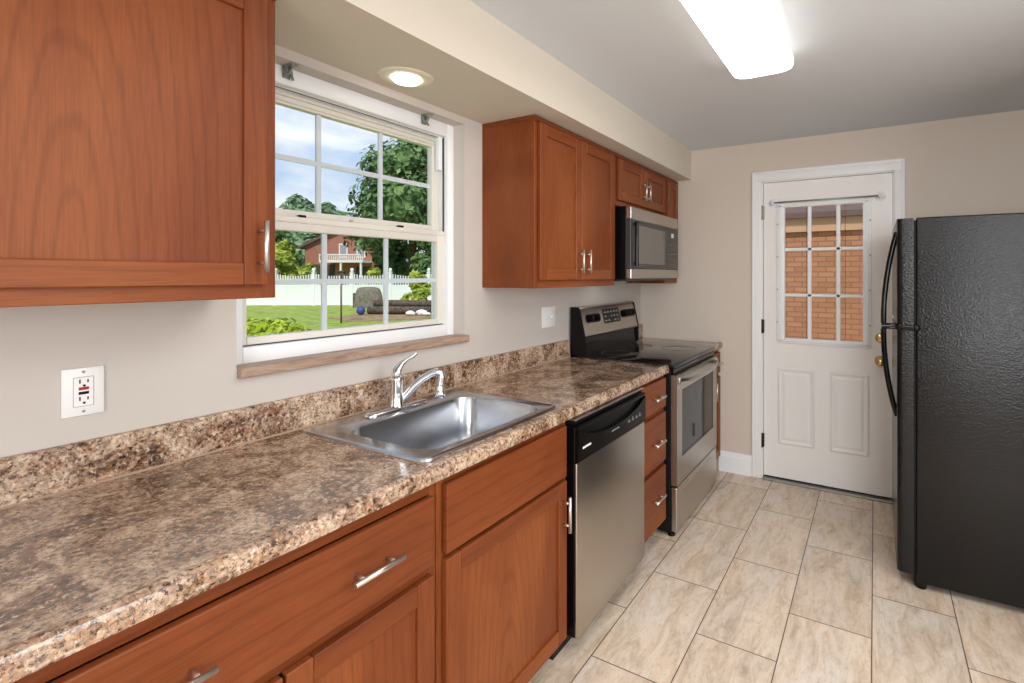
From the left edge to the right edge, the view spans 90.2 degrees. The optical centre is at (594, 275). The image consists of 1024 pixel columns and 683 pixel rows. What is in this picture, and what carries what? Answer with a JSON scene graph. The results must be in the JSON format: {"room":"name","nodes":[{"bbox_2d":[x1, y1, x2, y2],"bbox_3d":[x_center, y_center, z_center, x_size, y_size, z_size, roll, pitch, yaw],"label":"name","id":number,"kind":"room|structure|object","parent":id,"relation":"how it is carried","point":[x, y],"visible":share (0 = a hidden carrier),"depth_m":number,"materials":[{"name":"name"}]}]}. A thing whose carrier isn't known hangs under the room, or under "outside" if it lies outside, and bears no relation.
{"room":"kitchen","nodes":[
{"label":"kitchen","id":0,"kind":"room"},
{"bbox_2d":[0,44,639,682],"bbox_3d":[-1.308,0.239,1.090,0.165,2.311,6.830,0,0,29],"label":"wall","id":1,"kind":"structure","parent":0,"point":[169,361],"depth_m":1.36,"materials":[{"name":"beige paint"}]},
{"bbox_2d":[61,365,103,418],"bbox_3d":[-1.172,0.267,1.155,0.009,0.110,0.072,0,0,29],"label":"wall outlet","id":2,"kind":"object","parent":1,"relation":"attached to","point":[82,389],"visible":1,"depth_m":1.15,"materials":[{"name":"white plastic"}]},
{"bbox_2d":[74,376,93,407],"bbox_3d":[-1.170,0.266,1.154,0.004,0.066,0.033,0,0,29],"label":"socket","id":3,"kind":"object","parent":2,"relation":"attached to","point":[83,385],"depth_m":1.15,"materials":[{"name":"white plastic"}]},
{"bbox_2d":[0,0,275,307],"bbox_3d":[-1.057,-0.323,1.007,0.352,0.756,0.677,0,0,29],"label":"upper cabinet","id":4,"kind":"object","parent":1,"relation":"attached to","point":[137,137],"visible":1,"depth_m":1.00,"materials":[{"name":"brown wood"}]},
{"bbox_2d":[0,340,569,506],"bbox_3d":[-0.731,0.431,1.934,0.019,0.102,2.376,0,0,29],"label":"backsplash","id":5,"kind":"structure","parent":1,"relation":"attached to","point":[42,472],"depth_m":1.36,"materials":[{"name":"laminate"}]},
{"bbox_2d":[236,64,468,378],"bbox_3d":[-0.860,-0.188,1.872,0.192,0.964,0.919,0,0,29],"label":"window","id":6,"kind":"structure","parent":1,"relation":"in","point":[259,355],"depth_m":1.87,"materials":[{"name":"white plastic"}]},
{"bbox_2d":[282,62,298,80],"bbox_3d":[-0.968,-0.647,1.605,0.050,0.046,0.032,0,0,29],"label":"bracket","id":7,"kind":"object","parent":6,"relation":"attached to","point":[287,71],"visible":1,"depth_m":1.61,"materials":[{"name":"silver metal"}]},
{"bbox_2d":[275,114,429,219],"bbox_3d":[-0.916,-0.394,1.896,0.008,0.347,0.768,0,0,29],"label":"grille","id":8,"kind":"object","parent":6,"relation":"attached to","point":[317,163],"depth_m":1.89,"materials":[{"name":"white plastic"}]},
{"bbox_2d":[275,233,435,329],"bbox_3d":[-0.886,0.022,1.878,0.008,0.336,0.766,0,0,29],"label":"grille","id":9,"kind":"object","parent":6,"relation":"attached to","point":[323,281],"depth_m":1.95,"materials":[{"name":"white"}]},
{"bbox_2d":[421,113,433,125],"bbox_3d":[-0.695,-0.647,2.096,0.050,0.046,0.032,0,0,29],"label":"bracket","id":10,"kind":"object","parent":6,"relation":"attached to","point":[424,117],"visible":1,"depth_m":2.10,"materials":[{"name":"silver metal"}]},
{"bbox_2d":[542,306,554,327],"bbox_3d":[-0.248,0.232,2.803,0.018,0.114,0.130,0,0,29],"label":"light switch","id":11,"kind":"object","parent":1,"relation":"attached to","point":[548,313],"visible":1,"depth_m":2.80,"materials":[{"name":"white plastic"}]},
{"bbox_2d":[482,114,615,287],"bbox_3d":[-0.179,-0.322,2.582,0.352,0.758,0.771,0,0,29],"label":"upper cabinet","id":12,"kind":"object","parent":1,"relation":"attached to","point":[548,190],"visible":1,"depth_m":2.31,"materials":[{"name":"brown wood"}]},
{"bbox_2d":[615,153,665,215],"bbox_3d":[0.199,-0.551,3.259,0.352,0.301,0.784,0,0,29],"label":"upper cabinet","id":13,"kind":"object","parent":1,"relation":"attached to","point":[637,185],"visible":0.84,"depth_m":3.12,"materials":[{"name":"brown wood"}]},
{"bbox_2d":[614,206,677,280],"bbox_3d":[0.233,-0.177,3.243,0.422,0.428,0.768,0,0,29],"label":"microwave","id":14,"kind":"object","parent":13,"relation":"attached to","point":[645,241],"visible":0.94,"depth_m":2.99,"materials":[{"name":"silver metal"}]},
{"bbox_2d":[639,324,642,337],"bbox_3d":[0.301,0.429,3.785,0.019,0.104,0.274,0,0,29],"label":"backsplash","id":15,"kind":"structure","parent":1,"relation":"attached to","point":[640,325],"depth_m":3.87,"materials":[{"name":"laminate"}]},
{"bbox_2d":[626,176,677,282],"bbox_3d":[0.435,-0.322,3.720,0.316,0.758,0.255,0,0,29],"label":"upper cabinet","id":16,"kind":"object","parent":1,"relation":"attached to","point":[671,185],"visible":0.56,"depth_m":3.64,"materials":[{"name":"brown wood"}]},
{"bbox_2d":[275,0,691,181],"bbox_3d":[-1.090,-0.809,0.889,0.410,0.215,6.690,0,0,29],"label":"soffit","id":17,"kind":"structure","parent":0,"point":[483,71],"depth_m":1.77,"materials":[{"name":"beige paint"}]},
{"bbox_2d":[378,66,433,87],"bbox_3d":[-0.665,-0.692,1.785,0.188,0.019,0.188,0,0,29],"label":"recessed light","id":18,"kind":"object","parent":17,"relation":"in","point":[407,77],"visible":1,"depth_m":1.76,"materials":[{"name":"beige"}]},
{"bbox_2d":[470,0,1023,150],"bbox_3d":[0.812,-0.986,0.000,5.200,0.140,7.390,0,0,29],"label":"ceiling","id":19,"kind":"structure","parent":0,"point":[858,64],"depth_m":2.19,"materials":[{"name":"white paint"}]},
{"bbox_2d":[680,0,793,78],"bbox_3d":[0.424,-0.880,1.604,0.244,0.073,1.235,0,0,29],"label":"ceiling light","id":20,"kind":"object","parent":19,"relation":"attached to","point":[749,37],"visible":1,"depth_m":1.76,"materials":[{"name":"white plastic"}]},
{"bbox_2d":[528,469,1023,682],"bbox_3d":[0.400,1.455,0.081,4.200,0.120,6.930,0,0,29],"label":"floor","id":21,"kind":"structure","parent":0,"point":[764,581],"depth_m":2.10,"materials":[{"name":"tile"}]},
{"bbox_2d":[12,483,434,682],"bbox_3d":[-0.826,0.957,1.080,0.646,0.875,0.771,0,0,29],"label":"base cabinet","id":22,"kind":"object","parent":21,"relation":"on","point":[355,603],"visible":0.91,"depth_m":0.99,"materials":[{"name":"brown wood"}]},
{"bbox_2d":[0,340,668,682],"bbox_3d":[-0.460,0.449,1.783,0.638,0.139,2.376,0,0,29],"label":"countertop","id":23,"kind":"structure","parent":22,"relation":"on","point":[100,537],"depth_m":1.10,"materials":[{"name":"laminate"}]},
{"bbox_2d":[363,352,445,417],"bbox_3d":[-0.664,0.377,1.780,0.124,0.194,0.279,0,0,29],"label":"faucet","id":24,"kind":"object","parent":23,"relation":"on","point":[398,397],"visible":1,"depth_m":1.79,"materials":[{"name":"silver metal"}]},
{"bbox_2d":[305,390,555,461],"bbox_3d":[-0.512,0.564,1.687,0.532,0.183,0.632,0,0,29],"label":"sink","id":25,"kind":"object","parent":23,"relation":"in","point":[434,429],"visible":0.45,"depth_m":1.79,"materials":[{"name":"silver metal"}]},
{"bbox_2d":[435,422,571,682],"bbox_3d":[-0.487,0.957,1.688,0.646,0.875,0.617,0,0,29],"label":"base cabinet","id":26,"kind":"object","parent":21,"relation":"on","point":[501,525],"visible":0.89,"depth_m":1.50,"materials":[{"name":"brown wood"}]},
{"bbox_2d":[549,387,645,659],"bbox_3d":[-0.182,0.958,2.207,0.613,0.874,0.638,0,0,29],"label":"dishwasher","id":27,"kind":"object","parent":21,"relation":"on","point":[604,478],"visible":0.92,"depth_m":1.99,"materials":[{"name":"silver metal"}]},
{"bbox_2d":[570,301,718,535],"bbox_3d":[0.362,0.792,3.144,0.727,1.206,0.778,0,0,29],"label":"range","id":28,"kind":"object","parent":21,"relation":"on","point":[610,332],"visible":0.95,"depth_m":2.97,"materials":[{"name":"silver metal"}]},
{"bbox_2d":[577,341,714,368],"bbox_3d":[0.350,0.484,3.151,0.604,0.029,0.778,0,0,29],"label":"cooktop","id":29,"kind":"object","parent":28,"relation":"in","point":[677,356],"depth_m":3.03,"materials":[{"name":"black glass"}]},
{"bbox_2d":[639,375,666,542],"bbox_3d":[0.051,0.957,2.654,0.646,0.875,0.349,0,0,29],"label":"base cabinet","id":30,"kind":"object","parent":21,"relation":"on","point":[655,495],"visible":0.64,"depth_m":2.51,"materials":[{"name":"brown wood"}]},
{"bbox_2d":[712,350,723,459],"bbox_3d":[0.594,0.957,3.627,0.646,0.875,0.262,0,0,29],"label":"base cabinet","id":31,"kind":"object","parent":21,"relation":"on","point":[716,353],"visible":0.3,"depth_m":3.54,"materials":[{"name":"brown wood"}]},
{"bbox_2d":[639,324,721,350],"bbox_3d":[0.572,0.448,3.634,0.638,0.142,0.274,0,0,29],"label":"countertop","id":32,"kind":"structure","parent":31,"relation":"on","point":[717,345],"depth_m":3.66,"materials":[{"name":"laminate"}]},
{"bbox_2d":[881,213,1023,608],"bbox_3d":[1.867,0.569,2.421,0.856,1.652,0.763,0,0,29],"label":"refrigerator","id":33,"kind":"object","parent":21,"relation":"on","point":[956,389],"visible":1,"depth_m":2.16,"materials":[{"name":"black metal"}]},
{"bbox_2d":[640,110,1023,469],"bbox_3d":[1.590,0.239,3.304,2.740,2.311,0.140,0,0,29],"label":"wall","id":34,"kind":"structure","parent":0,"point":[971,165],"depth_m":3.52,"materials":[{"name":"beige paint"}]},
{"bbox_2d":[719,450,751,476],"bbox_3d":[0.994,1.324,3.549,0.230,0.142,0.014,0,0,29],"label":"baseboard","id":35,"kind":"structure","parent":34,"relation":"attached to","point":[731,462],"depth_m":3.54,"materials":[{"name":"white"}]},
{"bbox_2d":[752,158,904,503],"bbox_3d":[1.511,0.342,3.310,0.903,2.106,0.187,0,0,29],"label":"door","id":36,"kind":"structure","parent":34,"relation":"in","point":[822,410],"depth_m":3.30,"materials":[{"name":"white wood"}]},
{"bbox_2d":[769,191,885,207],"bbox_3d":[1.492,-0.491,3.267,0.695,0.060,0.046,0,0,29],"label":"curtain rod","id":37,"kind":"object","parent":36,"relation":"attached to","point":[879,196],"visible":1,"depth_m":3.23,"materials":[{"name":"silver metal"}]},
{"label":"outside","id":38,"kind":"structure","parent":0,"visible":0},
{"bbox_3d":[64.594,1.870,57.722,60.200,0.650,156.260,0,0,29],"label":"yard","id":39,"kind":"structure","parent":38,"visible":0},
{"bbox_2d":[785,203,862,341],"bbox_3d":[6.357,-0.580,7.481,11.400,4.250,3.140,0,0,29],"label":"brick building","id":40,"kind":"structure","parent":39,"relation":"on","point":[851,215],"depth_m":7.47,"materials":[{"name":"brown brick"}]},
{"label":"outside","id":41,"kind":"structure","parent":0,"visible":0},
{"bbox_2d":[246,283,430,330],"bbox_3d":[-38.255,2.045,78.574,139.830,0.300,220.000,0,0,29],"label":"lawn","id":42,"kind":"structure","parent":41,"point":[309,316],"depth_m":24.35,"materials":[{"name":"green plant"}]},
{"bbox_2d":[246,317,310,336],"bbox_3d":[-4.232,1.169,6.197,1.425,1.304,1.687,0,0,-31],"label":"shrub","id":43,"kind":"object","parent":42,"relation":"on","point":[262,327],"visible":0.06,"depth_m":6.23,"materials":[{"name":"green plant"}]},
{"bbox_2d":[275,239,300,278],"bbox_3d":[-21.858,-0.392,35.045,3.342,4.298,3.054,0,0,-18],"label":"shrub","id":44,"kind":"object","parent":42,"relation":"on","point":[284,253],"visible":0.37,"depth_m":34.78,"materials":[{"name":"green plant"}]},
{"bbox_2d":[275,230,301,267],"bbox_3d":[-29.294,-1.941,44.495,5.667,8.036,5.262,0,0,-12],"label":"broadleaf tree","id":45,"kind":"object","parent":42,"relation":"on","point":[278,234],"visible":0.03,"depth_m":44.35,"materials":[{"name":"green plant"}]},
{"bbox_2d":[279,193,314,267],"bbox_3d":[-46.905,-5.599,80.208,10.854,14.998,12.259,0,0,29],"label":"broadleaf tree","id":46,"kind":"object","parent":42,"relation":"on","point":[298,203],"visible":0.12,"depth_m":78.61,"materials":[{"name":"green plant"}]},
{"bbox_2d":[296,262,320,284],"bbox_3d":[-19.361,0.423,34.048,2.114,2.613,1.780,0,0,29],"label":"shrub","id":47,"kind":"object","parent":42,"relation":"on","point":[307,270],"visible":0.23,"depth_m":33.64,"materials":[{"name":"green plant"}]},
{"bbox_2d":[292,201,343,262],"bbox_3d":[-40.413,-4.606,75.904,8.936,13.012,6.835,0,0,-28],"label":"broadleaf tree","id":48,"kind":"object","parent":42,"relation":"on","point":[301,238],"visible":0.18,"depth_m":74.17,"materials":[{"name":"green plant"}]},
{"bbox_2d":[246,268,430,305],"bbox_3d":[-17.635,0.715,31.500,19.250,2.360,0.222,0,0,0],"label":"vinyl fence","id":49,"kind":"object","parent":42,"relation":"on","point":[301,294],"visible":0.4,"depth_m":31.48,"materials":[{"name":"white plastic"}]},
{"bbox_2d":[297,234,381,284],"bbox_3d":[-23.800,-1.330,49.575,7.400,6.450,9.250,0,0,0],"label":"brick house","id":50,"kind":"structure","parent":42,"relation":"on","point":[339,257],"depth_m":47.00,"materials":[{"name":"brown brick"}]},
{"bbox_2d":[335,271,349,322],"bbox_3d":[-10.000,0.855,20.000,0.440,2.080,0.300,0,0,0],"label":"post","id":51,"kind":"object","parent":42,"relation":"on","point":[340,273],"visible":0.99,"depth_m":19.97,"materials":[{"name":"brown wood"}]},
{"bbox_2d":[353,287,382,307],"bbox_3d":[-13.299,1.295,29.616,1.645,1.200,0.822,0,0,1],"label":"covered grill","id":52,"kind":"object","parent":42,"relation":"on","point":[364,297],"visible":0.82,"depth_m":29.25,"materials":[{"name":"fabric"}]},
{"bbox_2d":[358,267,388,284],"bbox_3d":[-14.659,0.625,33.811,2.240,2.426,2.355,0,0,29],"label":"shrub","id":53,"kind":"object","parent":42,"relation":"on","point":[376,271],"visible":0.27,"depth_m":33.18,"materials":[{"name":"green plant"}]},
{"bbox_2d":[329,313,430,321],"bbox_3d":[-9.299,1.881,23.607,5.201,0.020,5.866,0,0,29],"label":"soil patch","id":54,"kind":"object","parent":42,"relation":"on","point":[365,317],"visible":0.49,"depth_m":22.34,"materials":[{"name":"brown soil"}]},
{"bbox_2d":[356,306,364,314],"bbox_3d":[-11.030,1.667,23.800,0.400,0.400,0.400,0,0,29],"label":"ball","id":55,"kind":"object","parent":54,"relation":"on","point":[360,310],"visible":1,"depth_m":23.67,"materials":[{"name":"blue plastic"}]},
{"bbox_2d":[367,306,430,313],"bbox_3d":[-9.351,1.674,24.200,3.002,0.390,0.380,0,0,0],"label":"log","id":56,"kind":"object","parent":54,"relation":"on","point":[370,309],"visible":0.71,"depth_m":24.04,"materials":[{"name":"brown wood"}]},
{"bbox_2d":[406,310,414,315],"bbox_3d":[-8.560,1.749,23.388,0.510,0.237,0.392,0,0,29],"label":"rock","id":57,"kind":"object","parent":54,"relation":"on","point":[410,312],"visible":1,"depth_m":23.26,"materials":[{"name":"white stone"}]},
{"bbox_2d":[415,309,426,314],"bbox_3d":[-8.102,1.729,23.616,0.599,0.277,0.486,0,0,29],"label":"rock","id":58,"kind":"object","parent":54,"relation":"on","point":[421,311],"visible":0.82,"depth_m":23.42,"materials":[{"name":"white stone"}]},
{"bbox_2d":[341,138,426,275],"bbox_3d":[-13.718,-4.335,38.498,10.711,12.469,9.704,0,0,-21],"label":"broadleaf tree","id":59,"kind":"object","parent":42,"relation":"on","point":[405,203],"visible":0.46,"depth_m":35.97,"materials":[{"name":"green plant"}]},
{"bbox_2d":[372,242,408,284],"bbox_3d":[-17.037,-1.197,42.974,3.346,6.193,3.808,0,0,-7],"label":"broadleaf tree","id":60,"kind":"object","parent":42,"relation":"on","point":[398,263],"visible":0.4,"depth_m":41.81,"materials":[{"name":"green plant"}]},
{"bbox_2d":[400,270,430,299],"bbox_3d":[-9.709,0.819,27.637,1.933,2.278,1.654,0,0,29],"label":"shrub","id":61,"kind":"object","parent":42,"relation":"on","point":[420,291],"visible":0.73,"depth_m":27.24,"materials":[{"name":"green plant"}]},
{"bbox_2d":[409,241,430,283],"bbox_3d":[-10.796,-0.939,34.726,3.796,5.678,3.970,0,0,8],"label":"broadleaf tree","id":62,"kind":"object","parent":42,"relation":"on","point":[423,262],"visible":0.13,"depth_m":34.21,"materials":[{"name":"green plant"}]},
{"bbox_3d":[-9.155,1.674,24.617,2.887,0.390,1.831,0,0,29],"label":"log","id":63,"kind":"object","parent":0,"visible":0},
{"bbox_2d":[373,300,430,306],"bbox_3d":[-9.251,1.364,24.410,2.802,0.350,0.340,0,0,0],"label":"log","id":64,"kind":"object","parent":63,"relation":"on","point":[427,303],"visible":0.65,"depth_m":24.27,"materials":[{"name":"brown wood"}]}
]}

